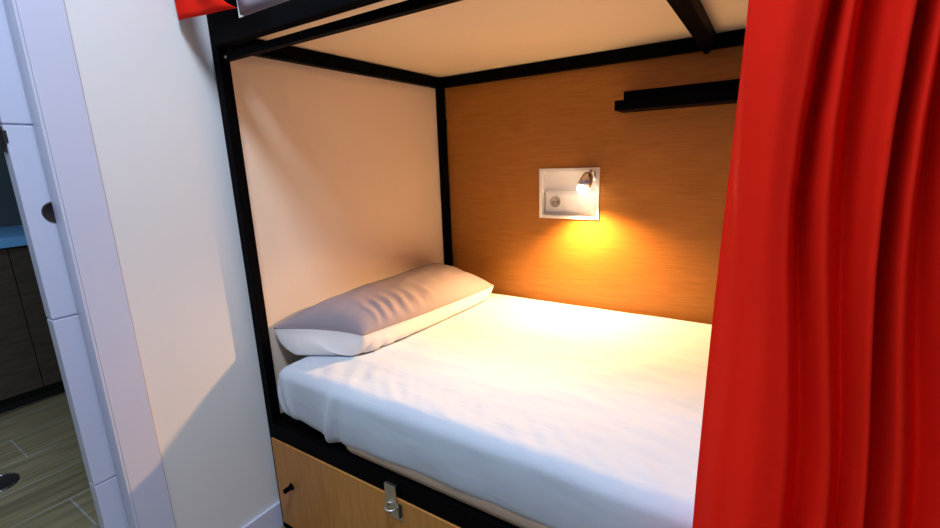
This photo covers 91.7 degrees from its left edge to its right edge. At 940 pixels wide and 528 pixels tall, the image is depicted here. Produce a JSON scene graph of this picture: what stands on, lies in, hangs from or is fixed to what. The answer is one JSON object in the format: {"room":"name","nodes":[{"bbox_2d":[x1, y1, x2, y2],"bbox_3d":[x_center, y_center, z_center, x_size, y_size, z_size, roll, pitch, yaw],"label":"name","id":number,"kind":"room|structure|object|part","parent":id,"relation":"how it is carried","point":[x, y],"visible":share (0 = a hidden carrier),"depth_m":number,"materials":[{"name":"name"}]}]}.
{"room":"dormitory","nodes":[
{"label":"dormitory","id":0,"kind":"room"},
{"bbox_2d":[0,144,22,226],"bbox_3d":[-3.202,-0.489,1.982,0.100,2.600,3.790,6,15,32],"label":"wall","id":1,"kind":"structure","parent":0,"point":[9,211],"depth_m":2.67,"materials":[{"name":"grey tile"}]},
{"bbox_2d":[0,392,460,527],"bbox_3d":[-0.675,1.071,0.698,6.000,0.060,3.790,6,15,32],"label":"floor","id":2,"kind":"structure","parent":0,"point":[39,443],"depth_m":1.83,"materials":[{"name":"brown wood"}]},
{"bbox_2d":[0,472,19,492],"bbox_3d":[-1.809,0.843,1.738,0.140,0.008,0.140,6,15,32],"label":"floor drain","id":3,"kind":"object","parent":2,"relation":"on","point":[7,480],"visible":1,"depth_m":1.76,"materials":[{"name":"grey metal"}]},
{"bbox_2d":[0,245,64,413],"bbox_3d":[-2.580,0.321,2.338,0.690,0.818,2.110,6,15,32],"label":"vanity cabinet","id":4,"kind":"object","parent":2,"relation":"on","point":[30,372],"visible":0.34,"depth_m":2.27,"materials":[{"name":"brown wood"}]},
{"bbox_2d":[0,225,27,248],"bbox_3d":[-2.587,-0.101,2.236,0.710,0.047,2.150,6,15,32],"label":"countertop","id":5,"kind":"structure","parent":4,"relation":"on","point":[10,236],"depth_m":2.22,"materials":[{"name":"blue"}]},
{"bbox_3d":[-2.377,0.340,2.030,0.018,0.722,0.596,6,15,32],"label":"door","id":6,"kind":"part","parent":4,"relation":"part of","materials":[{"name":"brown wood"}]},
{"bbox_2d":[206,0,748,527],"bbox_3d":[0.464,-0.156,1.139,2.019,2.050,1.072,6,15,32],"label":"bunk bed","id":7,"kind":"object","parent":2,"relation":"on","point":[333,112],"visible":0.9,"depth_m":1.38,"materials":[{"name":"black metal"}]},
{"bbox_2d":[174,0,235,19],"bbox_3d":[-0.610,-0.835,0.975,0.239,0.568,0.029,6,15,32],"label":"curtain","id":8,"kind":"object","parent":7,"relation":"hanging from","point":[185,9],"visible":1,"depth_m":1.05,"materials":[{"name":"red fabric"}]},
{"bbox_3d":[-0.609,-0.592,1.128,0.124,0.105,0.008,6,15,32],"label":"rail","id":9,"kind":"part","parent":7,"relation":"part of","materials":[{"name":"black metal"}]},
{"bbox_3d":[-0.628,-0.143,1.267,0.029,2.050,0.029,6,15,32],"label":"post","id":10,"kind":"part","parent":7,"relation":"part of","materials":[{"name":"black metal"}]},
{"bbox_2d":[237,0,288,15],"bbox_3d":[0.459,-0.684,0.967,1.818,0.163,0.940,6,15,32],"label":"mattress","id":11,"kind":"object","parent":7,"relation":"on","point":[246,7],"visible":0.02,"depth_m":1.05,"materials":[{"name":"grey fabric"}]},
{"bbox_3d":[-0.345,0.407,1.802,0.029,0.052,0.921,6,15,32],"label":"rail","id":12,"kind":"part","parent":7,"relation":"part of","materials":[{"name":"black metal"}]},
{"bbox_3d":[0.193,-0.469,0.604,1.958,0.042,0.026,6,15,32],"label":"rail","id":13,"kind":"part","parent":7,"relation":"part of","materials":[{"name":"black metal"}]},
{"bbox_3d":[-0.387,-0.671,1.557,0.029,0.040,0.921,6,15,32],"label":"headboard rail","id":14,"kind":"part","parent":7,"relation":"part of","materials":[{"name":"black metal"}]},
{"bbox_3d":[-0.378,-0.067,1.711,0.009,1.287,0.967,6,15,32],"label":"headboard panel","id":15,"kind":"part","parent":7,"relation":"part of","materials":[{"name":"beige"}]},
{"bbox_3d":[0.187,-0.443,0.653,1.956,0.018,0.020,6,15,32],"label":"rail","id":16,"kind":"part","parent":7,"relation":"part of","materials":[{"name":"black metal"}]},
{"bbox_3d":[-0.196,0.581,1.140,0.037,0.072,0.008,6,15,32],"label":"strap plate","id":17,"kind":"part","parent":7,"relation":"part of","materials":[{"name":"silver metal"}]},
{"bbox_3d":[0.225,0.593,0.887,1.958,0.052,0.030,6,15,32],"label":"rail","id":18,"kind":"part","parent":7,"relation":"part of","materials":[{"name":"black metal"}]},
{"bbox_3d":[-0.187,0.617,1.141,0.048,0.043,0.002,6,15,32],"label":"plate","id":19,"kind":"part","parent":7,"relation":"part of","materials":[{"name":"silver metal"}]},
{"bbox_3d":[-0.113,-0.339,2.042,0.029,2.050,0.029,6,15,32],"label":"post","id":20,"kind":"part","parent":7,"relation":"part of","materials":[{"name":"black metal"}]},
{"bbox_2d":[278,293,711,527],"bbox_3d":[0.484,0.380,1.220,1.906,0.194,0.971,6,15,32],"label":"mattress","id":21,"kind":"object","parent":7,"relation":"on","point":[521,412],"visible":0.6,"depth_m":1.10,"materials":[{"name":"beige fabric"}]},
{"bbox_2d":[274,263,493,355],"bbox_3d":[-0.251,0.133,1.640,0.301,0.150,0.819,6,15,32],"label":"pillow","id":22,"kind":"object","parent":21,"relation":"on","point":[374,315],"visible":1,"depth_m":1.47,"materials":[{"name":"grey fabric"}]},
{"bbox_3d":[0.702,-0.680,1.414,1.949,0.040,0.028,6,15,32],"label":"rail","id":23,"kind":"part","parent":7,"relation":"part of","materials":[{"name":"black metal"}]},
{"bbox_2d":[445,45,743,324],"bbox_3d":[0.735,-0.175,1.550,1.950,1.085,0.018,6,15,32],"label":"wall panel","id":24,"kind":"object","parent":7,"relation":"attached to","point":[653,247],"visible":0.49,"depth_m":1.68,"materials":[{"name":"brown wood"}]},
{"bbox_2d":[539,167,599,219],"bbox_3d":[0.386,-0.273,1.765,0.240,0.193,0.040,6,15,32],"label":"wall niche","id":25,"kind":"object","parent":24,"relation":"attached to","point":[553,179],"visible":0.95,"depth_m":1.78,"materials":[{"name":"white plastic"}]},
{"bbox_2d":[546,191,595,211],"bbox_3d":[0.394,-0.244,1.774,0.199,0.078,0.021,6,15,32],"label":"power socket","id":26,"kind":"object","parent":25,"relation":"attached to","point":[564,201],"visible":0.93,"depth_m":1.76,"materials":[{"name":"white plastic"}]},
{"bbox_2d":[550,197,559,206],"bbox_3d":[0.337,-0.245,1.801,0.042,0.042,0.004,6,15,32],"label":"outlet","id":27,"kind":"object","parent":26,"relation":"attached to","point":[554,201],"depth_m":1.80,"materials":[{"name":"grey plastic"}]},
{"bbox_2d":[577,170,596,193],"bbox_3d":[0.432,-0.303,1.679,0.055,0.088,0.110,6,15,32],"label":"reading lamp","id":28,"kind":"object","parent":25,"relation":"attached to","point":[584,184],"visible":0.99,"depth_m":1.64,"materials":[{"name":"silver metal"}]},
{"bbox_3d":[0.411,-0.275,1.659,0.043,0.043,0.043,6,15,32],"label":"bulb","id":29,"kind":"part","parent":28,"relation":"part of","materials":[{"name":"white glass"}]},
{"bbox_3d":[0.417,-0.302,1.656,0.054,0.064,0.057,6,15,32],"label":"lamp shade","id":30,"kind":"part","parent":28,"relation":"part of","materials":[{"name":"silver metal"}]},
{"bbox_2d":[614,79,739,112],"bbox_3d":[0.725,-0.523,1.389,0.533,0.070,0.112,6,15,32],"label":"ledge shelf","id":31,"kind":"object","parent":24,"relation":"attached to","point":[725,91],"visible":0.64,"depth_m":1.43,"materials":[{"name":"black metal"}]},
{"bbox_3d":[0.754,-0.536,1.432,0.533,0.066,0.005,6,15,32],"label":"plate","id":32,"kind":"part","parent":31,"relation":"part of","materials":[{"name":"black metal"}]},
{"bbox_2d":[692,0,939,527],"bbox_3d":[0.578,0.268,0.433,0.653,1.408,0.089,6,15,32],"label":"curtain","id":33,"kind":"object","parent":7,"relation":"hanging from","point":[821,409],"visible":1,"depth_m":0.48,"materials":[{"name":"red fabric"}]},
{"bbox_2d":[64,0,452,527],"bbox_3d":[-1.145,-0.254,0.602,0.125,2.600,3.670,6,15,32],"label":"wall","id":34,"kind":"structure","parent":0,"point":[147,74],"depth_m":1.16,"materials":[{"name":"white paint"}]},
{"bbox_2d":[0,0,129,527],"bbox_3d":[-0.721,-0.158,1.284,0.040,2.058,0.798,6,15,32],"label":"door","id":35,"kind":"structure","parent":34,"relation":"in","point":[18,141],"depth_m":1.00,"materials":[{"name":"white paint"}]},
{"bbox_3d":[-0.940,-0.252,0.919,0.030,0.050,0.006,6,15,32],"label":"latch plate","id":36,"kind":"part","parent":35,"relation":"part of","materials":[{"name":"grey metal"}]},
{"bbox_3d":[-0.895,-0.113,0.985,0.004,0.045,0.045,6,15,32],"label":"flush pull","id":37,"kind":"part","parent":35,"relation":"part of","materials":[{"name":"grey metal"}]},
{"bbox_2d":[3,0,175,527],"bbox_3d":[-1.085,-0.036,0.638,0.048,2.155,0.954,6,15,32],"label":"trim","id":38,"kind":"structure","parent":34,"relation":"attached to","point":[40,30],"depth_m":1.00,"materials":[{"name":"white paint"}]},
{"bbox_2d":[242,465,348,527],"bbox_3d":[-0.413,0.736,1.790,0.010,0.090,1.328,6,15,32],"label":"baseboard","id":39,"kind":"structure","parent":34,"relation":"attached to","point":[271,517],"depth_m":1.45,"materials":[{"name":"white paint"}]}
]}

